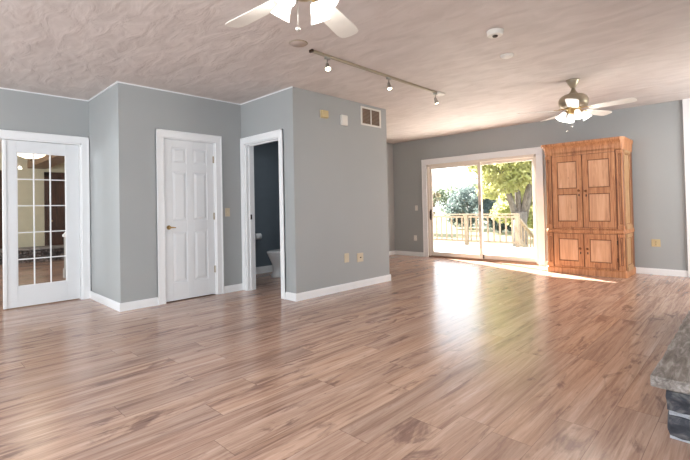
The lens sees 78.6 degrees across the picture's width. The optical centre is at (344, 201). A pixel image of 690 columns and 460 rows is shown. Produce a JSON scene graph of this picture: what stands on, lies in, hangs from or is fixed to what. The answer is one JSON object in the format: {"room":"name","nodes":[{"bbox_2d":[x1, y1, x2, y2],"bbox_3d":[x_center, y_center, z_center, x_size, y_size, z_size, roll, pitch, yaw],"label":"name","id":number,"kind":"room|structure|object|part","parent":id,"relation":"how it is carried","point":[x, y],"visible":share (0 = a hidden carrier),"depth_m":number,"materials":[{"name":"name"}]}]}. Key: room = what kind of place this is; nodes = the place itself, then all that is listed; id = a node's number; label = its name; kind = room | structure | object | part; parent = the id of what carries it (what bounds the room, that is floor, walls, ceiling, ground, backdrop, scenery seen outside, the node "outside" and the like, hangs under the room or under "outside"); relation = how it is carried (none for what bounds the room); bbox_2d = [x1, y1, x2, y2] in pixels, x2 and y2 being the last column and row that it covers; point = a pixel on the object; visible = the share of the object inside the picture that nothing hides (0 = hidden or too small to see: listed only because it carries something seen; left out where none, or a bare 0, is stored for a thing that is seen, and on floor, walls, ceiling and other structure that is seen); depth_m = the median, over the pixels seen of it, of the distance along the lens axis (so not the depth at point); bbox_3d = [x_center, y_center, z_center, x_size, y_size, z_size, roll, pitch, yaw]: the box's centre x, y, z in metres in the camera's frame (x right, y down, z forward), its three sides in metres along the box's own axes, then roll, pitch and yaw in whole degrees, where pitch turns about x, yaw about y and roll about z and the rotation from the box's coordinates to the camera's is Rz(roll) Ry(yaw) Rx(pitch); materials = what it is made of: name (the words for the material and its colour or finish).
{"room":"living room","nodes":[
{"label":"living room","id":0,"kind":"room"},
{"bbox_2d":[0,153,64,246],"bbox_3d":[-8.873,0.143,9.609,0.120,2.630,7.200,-2,-1,44],"label":"wall","id":1,"kind":"structure","parent":0,"point":[25,187],"depth_m":10.54,"materials":[{"name":"beige paint"}]},
{"bbox_2d":[0,170,2,248],"bbox_3d":[-8.492,0.354,9.874,0.045,2.200,0.870,-2,-1,44],"label":"wooden door","id":2,"kind":"structure","parent":1,"relation":"in","point":[1,244],"depth_m":10.12,"materials":[{"name":"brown wood"}]},
{"bbox_2d":[27,155,64,168],"bbox_3d":[-5.461,-1.087,8.391,6.532,0.350,0.380,-2,-1,44],"label":"trim","id":3,"kind":"structure","parent":1,"relation":"attached to","point":[40,163],"depth_m":9.61,"materials":[{"name":"brown wood"}]},
{"bbox_2d":[44,172,64,245],"bbox_3d":[-7.400,0.348,10.953,0.105,2.200,0.660,-2,-1,44],"label":"wooden door","id":4,"kind":"structure","parent":1,"relation":"in","point":[57,187],"depth_m":10.90,"materials":[{"name":"brown wood"}]},
{"bbox_2d":[0,89,90,267],"bbox_3d":[-5.105,-0.024,3.946,0.120,2.630,4.777,-2,-1,44],"label":"wall","id":5,"kind":"structure","parent":0,"point":[19,111],"depth_m":5.27,"materials":[{"name":"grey paint"}]},
{"bbox_2d":[2,139,79,308],"bbox_3d":[-3.781,0.267,5.280,0.052,2.011,0.790,-2,-1,44],"label":"door","id":6,"kind":"structure","parent":5,"relation":"in","point":[14,296],"depth_m":5.22,"materials":[{"name":"white paint"}]},
{"bbox_2d":[0,87,87,100],"bbox_3d":[-5.043,-1.334,3.963,0.012,0.012,4.657,-2,-1,44],"label":"trim","id":7,"kind":"structure","parent":5,"relation":"attached to","point":[0,87],"depth_m":5.26,"materials":[{"name":"white paint"}]},
{"bbox_2d":[0,129,90,298],"bbox_3d":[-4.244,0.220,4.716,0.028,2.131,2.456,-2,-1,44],"label":"trim","id":8,"kind":"structure","parent":5,"relation":"attached to","point":[84,141],"depth_m":5.54,"materials":[{"name":"white paint"}]},
{"bbox_2d":[89,83,131,302],"bbox_3d":[-2.990,-0.046,5.303,1.260,2.630,0.120,-2,-1,44],"label":"wall","id":9,"kind":"structure","parent":0,"point":[109,122],"depth_m":5.02,"materials":[{"name":"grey paint"}]},
{"bbox_2d":[88,81,117,100],"bbox_3d":[-3.011,-1.356,5.226,1.140,0.012,0.012,-2,-1,44],"label":"trim","id":10,"kind":"structure","parent":9,"relation":"attached to","point":[117,81],"depth_m":5.17,"materials":[{"name":"white paint"}]},
{"bbox_2d":[90,291,120,311],"bbox_3d":[-2.962,1.219,5.188,1.156,0.095,0.016,-2,-1,44],"label":"baseboard","id":11,"kind":"structure","parent":9,"relation":"attached to","point":[101,299],"depth_m":5.11,"materials":[{"name":"white paint"}]},
{"bbox_2d":[129,85,241,300],"bbox_3d":[-2.019,-0.064,5.484,0.120,2.630,1.491,-2,-1,44],"label":"wall","id":12,"kind":"structure","parent":0,"point":[150,110],"depth_m":5.16,"materials":[{"name":"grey paint"}]},
{"bbox_2d":[118,81,239,104],"bbox_3d":[-2.041,-1.374,5.415,0.012,0.012,1.611,-2,-1,44],"label":"trim","id":13,"kind":"structure","parent":12,"relation":"attached to","point":[118,81],"depth_m":5.32,"materials":[{"name":"white paint"}]},
{"bbox_2d":[121,283,242,311],"bbox_3d":[-1.992,1.202,5.368,0.016,0.095,1.595,-2,-1,44],"label":"baseboard","id":14,"kind":"structure","parent":12,"relation":"attached to","point":[132,305],"depth_m":5.00,"materials":[{"name":"white paint"}]},
{"bbox_2d":[164,139,215,301],"bbox_3d":[-1.984,0.229,5.445,0.082,2.019,0.683,-2,-1,44],"label":"door","id":15,"kind":"structure","parent":12,"relation":"in","point":[188,165],"depth_m":5.43,"materials":[{"name":"white paint"}]},
{"bbox_2d":[156,129,223,304],"bbox_3d":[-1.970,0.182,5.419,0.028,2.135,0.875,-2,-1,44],"label":"trim","id":16,"kind":"structure","parent":12,"relation":"attached to","point":[160,133],"depth_m":5.23,"materials":[{"name":"white paint"}]},
{"bbox_2d":[225,208,229,216],"bbox_3d":[-1.612,0.148,5.796,0.018,0.116,0.072,-2,-1,44],"label":"light switch","id":17,"kind":"object","parent":12,"relation":"attached to","point":[227,210],"visible":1,"depth_m":5.79,"materials":[{"name":"beige plastic"}]},
{"bbox_2d":[254,141,279,266],"bbox_3d":[-2.205,-0.038,6.858,0.120,2.630,3.203,-2,-1,44],"label":"wall","id":18,"kind":"structure","parent":0,"point":[266,156],"depth_m":7.58,"materials":[{"name":"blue paint"}]},
{"bbox_2d":[255,233,261,239],"bbox_3d":[-1.529,0.611,7.350,0.129,0.109,0.168,-2,-1,44],"label":"toilet paper roll","id":19,"kind":"object","parent":18,"relation":"attached to","point":[258,236],"visible":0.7,"depth_m":7.31,"materials":[{"name":"paper"}]},
{"bbox_2d":[256,265,272,273],"bbox_3d":[-1.990,1.214,6.936,0.016,0.120,2.760,-2,-1,44],"label":"baseboard","id":20,"kind":"structure","parent":18,"relation":"attached to","point":[263,269],"depth_m":7.50,"materials":[{"name":"white paint"}]},
{"bbox_2d":[241,87,303,293],"bbox_3d":[-1.039,-0.081,5.654,1.288,2.630,0.120,-2,-1,44],"label":"wall","id":21,"kind":"structure","parent":0,"point":[280,110],"depth_m":5.24,"materials":[{"name":"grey paint"}]},
{"bbox_2d":[240,129,285,298],"bbox_3d":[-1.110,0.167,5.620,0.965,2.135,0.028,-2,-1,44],"label":"trim","id":22,"kind":"structure","parent":21,"relation":"attached to","point":[276,133],"depth_m":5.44,"materials":[{"name":"white paint"}]},
{"bbox_2d":[240,86,292,104],"bbox_3d":[-1.061,-1.391,5.577,1.168,0.012,0.012,-2,-1,44],"label":"trim","id":23,"kind":"structure","parent":21,"relation":"attached to","point":[291,86],"depth_m":5.52,"materials":[{"name":"white paint"}]},
{"bbox_2d":[285,292,296,301],"bbox_3d":[-0.663,1.172,5.199,0.211,0.095,0.016,-2,-1,44],"label":"baseboard","id":24,"kind":"structure","parent":21,"relation":"attached to","point":[288,295],"depth_m":5.18,"materials":[{"name":"white paint"}]},
{"bbox_2d":[0,255,689,459],"bbox_3d":[-2.518,1.370,5.954,14.620,0.200,11.254,-2,-1,44],"label":"floor","id":25,"kind":"structure","parent":0,"point":[444,358],"depth_m":2.90,"materials":[{"name":"laminate"}]},
{"bbox_2d":[0,245,63,264],"bbox_3d":[-7.357,1.270,10.309,0.580,0.335,2.510,-2,-1,44],"label":"stone ledge","id":26,"kind":"object","parent":25,"relation":"on","point":[57,250],"visible":0.37,"depth_m":10.04,"materials":[{"name":"grey stone"}]},
{"bbox_2d":[62,233,65,277],"bbox_3d":[-4.909,0.928,7.472,0.140,0.830,0.140,-2,-1,44],"label":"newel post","id":27,"kind":"object","parent":25,"relation":"on","point":[63,235],"visible":0.37,"depth_m":7.41,"materials":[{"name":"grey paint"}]},
{"bbox_2d":[267,249,280,277],"bbox_3d":[-0.976,0.870,7.242,0.440,0.775,0.825,-2,-1,44],"label":"toilet","id":28,"kind":"object","parent":25,"relation":"on","point":[274,255],"visible":0.23,"depth_m":6.98,"materials":[{"name":"white ceramic"}]},
{"bbox_3d":[-1.062,0.843,7.154,0.390,0.040,0.580,-2,-1,44],"label":"lid","id":29,"kind":"part","parent":28,"relation":"part of","materials":[{"name":"white ceramic"}]},
{"bbox_2d":[541,136,635,277],"bbox_3d":[3.924,0.099,6.834,1.180,2.100,0.679,-2,-1,44],"label":"armoire","id":30,"kind":"object","parent":25,"relation":"on","point":[590,220],"visible":1,"depth_m":6.55,"materials":[{"name":"brown wood"}]},
{"bbox_3d":[3.378,-0.161,6.971,0.032,1.052,0.006,-2,-1,44],"label":"panel moulding","id":31,"kind":"part","parent":30,"relation":"part of","materials":[{"name":"brown wood"}]},
{"bbox_3d":[3.570,-0.422,6.786,0.291,0.435,0.006,-2,-1,44],"label":"field panel","id":32,"kind":"part","parent":30,"relation":"part of","materials":[{"name":"brown wood"}]},
{"bbox_3d":[3.565,-0.422,6.780,0.291,0.435,0.009,-2,-1,44],"label":"panel moulding","id":33,"kind":"part","parent":30,"relation":"part of","materials":[{"name":"brown wood"}]},
{"bbox_3d":[3.571,-0.159,6.777,0.435,1.140,0.020,-2,-1,44],"label":"door","id":34,"kind":"part","parent":30,"relation":"part of","materials":[{"name":"brown wood"}]},
{"bbox_3d":[3.581,0.103,6.778,0.291,0.435,0.006,-2,-1,44],"label":"field panel","id":35,"kind":"part","parent":30,"relation":"part of","materials":[{"name":"brown wood"}]},
{"bbox_3d":[3.576,0.103,6.772,0.291,0.435,0.009,-2,-1,44],"label":"panel moulding","id":36,"kind":"part","parent":30,"relation":"part of","materials":[{"name":"brown wood"}]},
{"bbox_3d":[3.590,0.773,6.762,0.291,0.355,0.009,-2,-1,44],"label":"panel moulding","id":37,"kind":"part","parent":30,"relation":"part of","materials":[{"name":"brown wood"}]},
{"bbox_3d":[3.595,0.773,6.767,0.291,0.355,0.006,-2,-1,44],"label":"field panel","id":38,"kind":"part","parent":30,"relation":"part of","materials":[{"name":"brown wood"}]},
{"bbox_3d":[3.590,0.773,6.762,0.435,0.515,0.020,-2,-1,44],"label":"door","id":39,"kind":"part","parent":30,"relation":"part of","materials":[{"name":"brown wood"}]},
{"bbox_3d":[3.748,0.499,6.613,0.884,0.010,0.016,-2,-1,44],"label":"rail","id":40,"kind":"part","parent":30,"relation":"part of","materials":[{"name":"brown wood"}]},
{"bbox_3d":[3.722,-0.765,6.633,0.884,0.049,0.016,-2,-1,44],"label":"rail","id":41,"kind":"part","parent":30,"relation":"part of","materials":[{"name":"brown wood"}]},
{"bbox_3d":[3.747,0.419,6.614,0.884,0.017,0.016,-2,-1,44],"label":"rail","id":42,"kind":"part","parent":30,"relation":"part of","materials":[{"name":"brown wood"}]},
{"bbox_3d":[3.760,1.038,6.604,0.884,0.014,0.016,-2,-1,44],"label":"rail","id":43,"kind":"part","parent":30,"relation":"part of","materials":[{"name":"brown wood"}]},
{"bbox_3d":[3.905,-0.858,6.850,1.180,0.185,0.676,-2,-1,44],"label":"cornice","id":44,"kind":"part","parent":30,"relation":"part of","materials":[{"name":"brown wood"}]},
{"bbox_3d":[3.958,0.460,6.835,1.120,0.067,0.632,-2,-1,44],"label":"waist moulding","id":45,"kind":"part","parent":30,"relation":"part of","materials":[{"name":"brown wood"}]},
{"bbox_3d":[3.886,-0.433,6.468,0.293,0.435,0.009,-2,-1,44],"label":"panel moulding","id":46,"kind":"part","parent":30,"relation":"part of","materials":[{"name":"brown wood"}]},
{"bbox_3d":[3.891,-0.433,6.474,0.293,0.435,0.006,-2,-1,44],"label":"field panel","id":47,"kind":"part","parent":30,"relation":"part of","materials":[{"name":"brown wood"}]},
{"bbox_3d":[3.892,-0.171,6.464,0.437,1.140,0.020,-2,-1,44],"label":"door","id":48,"kind":"part","parent":30,"relation":"part of","materials":[{"name":"brown wood"}]},
{"bbox_3d":[3.897,0.092,6.460,0.293,0.435,0.009,-2,-1,44],"label":"panel moulding","id":49,"kind":"part","parent":30,"relation":"part of","materials":[{"name":"brown wood"}]},
{"bbox_3d":[3.902,0.091,6.465,0.293,0.435,0.006,-2,-1,44],"label":"field panel","id":50,"kind":"part","parent":30,"relation":"part of","materials":[{"name":"brown wood"}]},
{"bbox_3d":[3.916,0.761,6.455,0.293,0.355,0.006,-2,-1,44],"label":"field panel","id":51,"kind":"part","parent":30,"relation":"part of","materials":[{"name":"brown wood"}]},
{"bbox_3d":[3.911,0.761,6.450,0.437,0.515,0.020,-2,-1,44],"label":"door","id":52,"kind":"part","parent":30,"relation":"part of","materials":[{"name":"brown wood"}]},
{"bbox_3d":[3.911,0.761,6.449,0.293,0.355,0.009,-2,-1,44],"label":"panel moulding","id":53,"kind":"part","parent":30,"relation":"part of","materials":[{"name":"brown wood"}]},
{"bbox_3d":[4.095,-0.187,6.274,0.032,1.052,0.006,-2,-1,44],"label":"panel moulding","id":54,"kind":"part","parent":30,"relation":"part of","materials":[{"name":"brown wood"}]},
{"bbox_3d":[4.114,0.752,6.259,0.032,0.410,0.006,-2,-1,44],"label":"panel moulding","id":55,"kind":"part","parent":30,"relation":"part of","materials":[{"name":"brown wood"}]},
{"bbox_3d":[4.280,-0.189,6.389,0.006,1.052,0.316,-2,-1,44],"label":"panel moulding","id":56,"kind":"part","parent":30,"relation":"part of","materials":[{"name":"brown wood"}]},
{"bbox_2d":[650,310,689,443],"bbox_3d":[3.097,0.949,2.562,1.581,0.298,3.094,-2,-1,44],"label":"hearth","id":57,"kind":"object","parent":25,"relation":"on","point":[671,373],"visible":1,"depth_m":1.99,"materials":[{"name":"stone"}]},
{"bbox_2d":[0,0,689,152],"bbox_3d":[-2.578,-1.484,5.998,14.620,0.250,11.254,-2,-1,44],"label":"ceiling","id":58,"kind":"structure","parent":0,"point":[617,49],"depth_m":4.08,"materials":[{"name":"paint"}]},
{"bbox_2d":[17,153,44,160],"bbox_3d":[-4.705,-0.958,6.317,0.480,0.705,0.480,-2,-1,44],"label":"ceiling light","id":59,"kind":"object","parent":58,"relation":"hanging from","point":[28,156],"visible":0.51,"depth_m":6.23,"materials":[{"name":"white glass"}]},
{"bbox_2d":[225,0,357,37],"bbox_3d":[-0.254,-1.172,2.211,1.216,0.590,1.252,-2,-1,44],"label":"ceiling fan","id":60,"kind":"object","parent":58,"relation":"hanging from","point":[325,11],"visible":1,"depth_m":2.38,"materials":[{"name":"white wood"}]},
{"bbox_3d":[-0.527,-1.089,2.453,0.484,0.032,0.146,-2,-1,44],"label":"blade","id":61,"kind":"part","parent":60,"relation":"part of","materials":[{"name":"white laminate"}]},
{"bbox_3d":[-0.341,-1.019,2.255,0.120,0.127,0.110,-2,-1,44],"label":"lamp shade","id":62,"kind":"part","parent":60,"relation":"part of","materials":[{"name":"white glass"}]},
{"bbox_3d":[-0.284,-1.023,2.058,0.110,0.127,0.120,-2,-1,44],"label":"lamp shade","id":63,"kind":"part","parent":60,"relation":"part of","materials":[{"name":"white glass"}]},
{"bbox_3d":[-0.244,-0.972,2.183,0.026,0.190,0.026,-2,-1,44],"label":"pull chain","id":64,"kind":"part","parent":60,"relation":"part of","materials":[{"name":"metal"}]},
{"bbox_3d":[-0.144,-1.022,2.311,0.110,0.127,0.120,-2,-1,44],"label":"lamp shade","id":65,"kind":"part","parent":60,"relation":"part of","materials":[{"name":"white glass"}]},
{"bbox_3d":[-0.088,-1.026,2.115,0.120,0.127,0.110,-2,-1,44],"label":"lamp shade","id":66,"kind":"part","parent":60,"relation":"part of","materials":[{"name":"white glass"}]},
{"bbox_3d":[-0.054,-1.097,2.564,0.138,0.032,0.482,-2,-1,23],"label":"blade","id":67,"kind":"part","parent":60,"relation":"part of","materials":[{"name":"white laminate"}]},
{"bbox_2d":[289,40,307,46],"bbox_3d":[-0.422,-1.434,3.836,0.170,0.008,0.170,-2,-1,44],"label":"ceiling speaker","id":68,"kind":"object","parent":58,"relation":"attached to","point":[295,43],"visible":1,"depth_m":3.82,"materials":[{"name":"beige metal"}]},
{"bbox_2d":[309,49,444,104],"bbox_3d":[0.493,-1.355,4.819,0.108,0.172,2.335,-2,-1,44],"label":"track light","id":69,"kind":"object","parent":58,"relation":"attached to","point":[327,57],"visible":1,"depth_m":4.65,"materials":[{"name":"silver metal"}]},
{"bbox_2d":[487,28,503,38],"bbox_3d":[1.300,-1.450,3.653,0.140,0.052,0.140,-2,-1,44],"label":"smoke detector","id":70,"kind":"object","parent":58,"relation":"attached to","point":[492,33],"visible":1,"depth_m":3.62,"materials":[{"name":"white plastic"}]},
{"bbox_2d":[500,53,513,58],"bbox_3d":[1.631,-1.459,4.245,0.128,0.030,0.128,-2,-1,44],"label":"ceiling sensor","id":71,"kind":"object","parent":58,"relation":"attached to","point":[505,55],"visible":1,"depth_m":4.21,"materials":[{"name":"white plastic"}]},
{"bbox_2d":[517,78,636,132],"bbox_3d":[2.812,-1.162,5.114,1.221,0.645,1.251,-2,-1,44],"label":"ceiling fan","id":72,"kind":"object","parent":58,"relation":"hanging from","point":[574,101],"visible":1,"depth_m":5.08,"materials":[{"name":"white wood"}]},
{"bbox_3d":[2.751,-1.109,5.558,0.138,0.032,0.482,-1,-1,-6],"label":"blade","id":73,"kind":"part","parent":72,"relation":"part of","materials":[{"name":"white laminate"}]},
{"bbox_3d":[2.646,-1.035,5.170,0.116,0.127,0.107,-2,-1,44],"label":"lamp shade","id":74,"kind":"part","parent":72,"relation":"part of","materials":[{"name":"white glass"}]},
{"bbox_3d":[2.816,-1.037,5.295,0.107,0.127,0.116,-2,-1,44],"label":"lamp shade","id":75,"kind":"part","parent":72,"relation":"part of","materials":[{"name":"white glass"}]},
{"bbox_3d":[2.585,-1.117,4.793,0.138,0.032,0.482,-2,-1,30],"label":"blade","id":76,"kind":"part","parent":72,"relation":"part of","materials":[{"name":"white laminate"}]},
{"bbox_3d":[2.771,-1.040,5.000,0.107,0.127,0.116,-2,-1,44],"label":"lamp shade","id":77,"kind":"part","parent":72,"relation":"part of","materials":[{"name":"white glass"}]},
{"bbox_3d":[2.942,-1.042,5.125,0.116,0.127,0.107,-2,-1,44],"label":"lamp shade","id":78,"kind":"part","parent":72,"relation":"part of","materials":[{"name":"white glass"}]},
{"bbox_3d":[3.168,-1.121,5.314,0.482,0.032,0.138,-1,-1,-24],"label":"blade","id":79,"kind":"part","parent":72,"relation":"part of","materials":[{"name":"white laminate"}]},
{"bbox_3d":[3.066,-1.126,4.842,0.138,0.032,0.482,0,-1,-42],"label":"blade","id":80,"kind":"part","parent":72,"relation":"part of","materials":[{"name":"white laminate"}]},
{"bbox_2d":[300,89,389,291],"bbox_3d":[0.018,-0.099,5.903,0.120,2.630,1.712,-2,-1,44],"label":"wall","id":81,"kind":"structure","parent":0,"point":[344,168],"depth_m":5.75,"materials":[{"name":"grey paint"}]},
{"bbox_2d":[320,110,328,118],"bbox_3d":[-0.268,-1.145,5.529,0.045,0.104,0.120,-2,-1,44],"label":"door chime","id":82,"kind":"object","parent":81,"relation":"attached to","point":[324,114],"visible":1,"depth_m":5.50,"materials":[{"name":"beige plastic"}]},
{"bbox_2d":[297,274,390,300],"bbox_3d":[0.056,1.166,5.799,0.016,0.095,1.848,-2,-1,44],"label":"baseboard","id":83,"kind":"structure","parent":81,"relation":"attached to","point":[301,296],"depth_m":5.68,"materials":[{"name":"white paint"}]},
{"bbox_2d":[340,115,347,125],"bbox_3d":[-0.013,-1.116,5.794,0.041,0.140,0.120,-2,-1,44],"label":"alarm box","id":84,"kind":"object","parent":81,"relation":"attached to","point":[343,118],"visible":1,"depth_m":5.77,"materials":[{"name":"white plastic"}]},
{"bbox_2d":[344,253,348,262],"bbox_3d":[0.023,0.774,5.785,0.007,0.125,0.090,-2,-1,44],"label":"wall plate","id":85,"kind":"object","parent":81,"relation":"attached to","point":[346,255],"visible":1,"depth_m":5.78,"materials":[{"name":"beige plastic"}]},
{"bbox_2d":[357,253,362,261],"bbox_3d":[0.220,0.793,5.977,0.020,0.125,0.130,-2,-1,44],"label":"outlet","id":86,"kind":"object","parent":81,"relation":"attached to","point":[359,255],"visible":1,"depth_m":5.97,"materials":[{"name":"beige plastic"}]},
{"bbox_2d":[360,106,380,127],"bbox_3d":[0.384,-1.242,6.227,0.012,0.270,0.450,-2,-1,44],"label":"air vent","id":87,"kind":"object","parent":81,"relation":"in","point":[371,117],"visible":1,"depth_m":6.22,"materials":[{"name":"white plastic"}]},
{"bbox_2d":[387,143,394,250],"bbox_3d":[0.110,-0.052,9.027,0.120,2.630,2.894,-2,-1,44],"label":"wall","id":88,"kind":"structure","parent":0,"point":[389,145],"depth_m":9.94,"materials":[{"name":"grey paint"}]},
{"bbox_2d":[393,100,687,270],"bbox_3d":[3.845,-0.153,7.510,7.593,2.630,0.140,-2,-1,44],"label":"wall","id":89,"kind":"structure","parent":0,"point":[655,130],"depth_m":6.70,"materials":[{"name":"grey paint"}]},
{"bbox_2d":[427,154,538,264],"bbox_3d":[2.717,0.179,8.581,2.360,2.045,0.158,-2,-1,44],"label":"door","id":90,"kind":"structure","parent":89,"relation":"in","point":[532,157],"depth_m":8.53,"materials":[{"name":"white plastic"}]},
{"bbox_3d":[2.332,0.195,8.945,1.210,1.960,0.035,-2,-1,44],"label":"sliding panel","id":91,"kind":"part","parent":90,"relation":"part of","materials":[{"name":"clear glass"}]},
{"bbox_3d":[3.150,0.167,8.209,1.130,1.960,0.035,-2,-1,44],"label":"fixed panel","id":92,"kind":"part","parent":90,"relation":"part of","materials":[{"name":"clear glass"}]},
{"bbox_2d":[421,147,545,265],"bbox_3d":[2.671,0.119,8.536,2.600,2.165,0.028,-2,-1,44],"label":"trim","id":93,"kind":"structure","parent":89,"relation":"attached to","point":[538,151],"depth_m":8.05,"materials":[{"name":"white paint"}]},
{"bbox_2d":[395,250,687,276],"bbox_3d":[3.129,1.139,8.103,5.402,0.095,0.016,-2,-1,44],"label":"baseboard","id":94,"kind":"structure","parent":89,"relation":"attached to","point":[668,272],"depth_m":6.51,"materials":[{"name":"white paint"}]},
{"bbox_2d":[651,239,660,246],"bbox_3d":[4.787,0.640,6.491,0.115,0.115,0.011,-2,-1,44],"label":"power outlet","id":95,"kind":"object","parent":89,"relation":"attached to","point":[654,242],"visible":1,"depth_m":6.49,"materials":[{"name":"beige plastic"}]},
{"bbox_2d":[682,98,689,276],"bbox_3d":[5.089,-0.200,6.177,0.160,2.630,0.035,-2,-1,44],"label":"trim","id":96,"kind":"structure","parent":89,"relation":"attached to","point":[686,102],"depth_m":6.20,"materials":[{"name":"white paint"}]},
{"label":"outside","id":97,"kind":"structure","parent":0,"visible":0},
{"bbox_2d":[433,211,533,247],"bbox_3d":[44.435,2.201,67.106,150.000,0.100,141.846,-2,-1,44],"label":"ground","id":98,"kind":"structure","parent":97,"point":[509,234],"depth_m":29.16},
{"bbox_2d":[433,191,440,218],"bbox_3d":[5.508,0.814,32.454,3.431,3.316,3.427,-2,-1,44],"label":"tree","id":99,"kind":"object","parent":98,"relation":"on","point":[434,192],"visible":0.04,"depth_m":31.86,"materials":[{"name":"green plant"}]},
{"bbox_2d":[433,169,460,203],"bbox_3d":[2.826,-1.373,24.610,9.071,7.557,9.033,-2,-1,44],"label":"sparse tree","id":100,"kind":"object","parent":98,"relation":"on","point":[459,169],"visible":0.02,"depth_m":21.56,"materials":[{"name":"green plant"}]},
{"bbox_2d":[433,181,477,213],"bbox_3d":[12.556,0.194,45.535,6.495,4.668,5.902,-2,-1,37],"label":"tree","id":101,"kind":"object","parent":98,"relation":"on","point":[444,192],"visible":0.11,"depth_m":45.39,"materials":[{"name":"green plant"}]},
{"bbox_2d":[443,185,478,227],"bbox_3d":[10.418,0.519,36.145,4.209,3.815,5.185,-2,-1,24],"label":"tree","id":102,"kind":"object","parent":98,"relation":"on","point":[462,198],"visible":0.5,"depth_m":35.16,"materials":[{"name":"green plant"}]},
{"bbox_2d":[465,161,531,246],"bbox_3d":[7.688,-1.831,16.330,6.197,8.000,6.381,-2,-1,27],"label":"maple tree","id":103,"kind":"object","parent":98,"relation":"on","point":[513,177],"visible":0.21,"depth_m":15.65,"materials":[{"name":"green plant"}]},
{"bbox_3d":[7.665,-2.960,16.347,6.197,5.742,6.381,-2,-1,27],"label":"crown","id":104,"kind":"part","parent":103,"relation":"part of","materials":[{"name":"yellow plant"}]},
{"bbox_2d":[469,193,527,232],"bbox_3d":[11.092,0.661,30.606,3.913,3.332,3.416,-2,-1,41],"label":"shrub","id":105,"kind":"object","parent":98,"relation":"on","point":[487,203],"visible":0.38,"depth_m":30.42,"materials":[{"name":"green plant"}]},
{"bbox_2d":[489,187,532,228],"bbox_3d":[9.955,0.083,24.248,3.563,4.335,4.267,-2,-1,33],"label":"tree","id":106,"kind":"object","parent":98,"relation":"on","point":[502,207],"visible":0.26,"depth_m":23.84,"materials":[{"name":"green plant"}]},
{"bbox_2d":[520,218,533,247],"bbox_3d":[5.643,1.296,12.753,0.100,1.622,1.857,-2,-1,44],"label":"stair railing","id":107,"kind":"object","parent":98,"relation":"on","point":[523,244],"visible":0.37,"depth_m":12.38,"materials":[{"name":"brown wood"}]},
{"bbox_3d":[5.629,0.982,12.749,0.100,0.994,1.804,-2,-1,44],"label":"handrail","id":108,"kind":"part","parent":107,"relation":"part of","materials":[{"name":"brown wood"}]},
{"bbox_3d":[3.959,1.801,10.457,12.120,0.610,3.420,-2,-1,44],"label":"support","id":109,"kind":"object","parent":98,"relation":"on","visible":0},
{"bbox_2d":[434,243,533,257],"bbox_3d":[4.250,1.393,10.055,14.000,0.200,4.055,-2,-1,44],"label":"floor","id":110,"kind":"structure","parent":109,"relation":"on","point":[438,247],"depth_m":11.53,"materials":[{"name":"white wood"}]},
{"bbox_2d":[433,213,520,247],"bbox_3d":[3.218,0.889,13.685,4.895,0.965,0.130,-2,-1,44],"label":"deck railing","id":111,"kind":"object","parent":110,"relation":"on","point":[466,217],"visible":0.55,"depth_m":12.88,"materials":[{"name":"brown wood"}]},
{"bbox_3d":[3.210,0.499,13.691,1.473,0.055,0.040,-2,-1,44],"label":"rail","id":112,"kind":"part","parent":111,"relation":"part of","materials":[{"name":"brown wood"}]},
{"bbox_3d":[3.225,1.241,13.680,1.473,0.060,0.040,-2,-1,44],"label":"rail","id":113,"kind":"part","parent":111,"relation":"part of","materials":[{"name":"brown wood"}]},
{"bbox_3d":[3.786,0.886,13.132,0.140,0.930,0.130,-2,-1,44],"label":"post","id":114,"kind":"part","parent":111,"relation":"part of","materials":[{"name":"brown wood"}]},
{"bbox_3d":[3.215,0.424,13.685,4.835,0.035,0.120,-2,-1,44],"label":"rail","id":115,"kind":"part","parent":111,"relation":"part of","materials":[{"name":"brown wood"}]},
{"bbox_3d":[4.345,0.458,12.586,1.473,0.055,0.040,-2,-1,44],"label":"rail","id":116,"kind":"part","parent":111,"relation":"part of","materials":[{"name":"brown wood"}]},
{"bbox_3d":[4.361,1.200,12.575,1.473,0.060,0.040,-2,-1,44],"label":"rail","id":117,"kind":"part","parent":111,"relation":"part of","materials":[{"name":"brown wood"}]},
{"bbox_3d":[4.921,0.845,12.027,0.140,0.930,0.130,-2,-1,44],"label":"post","id":118,"kind":"part","parent":111,"relation":"part of","materials":[{"name":"brown wood"}]}
]}

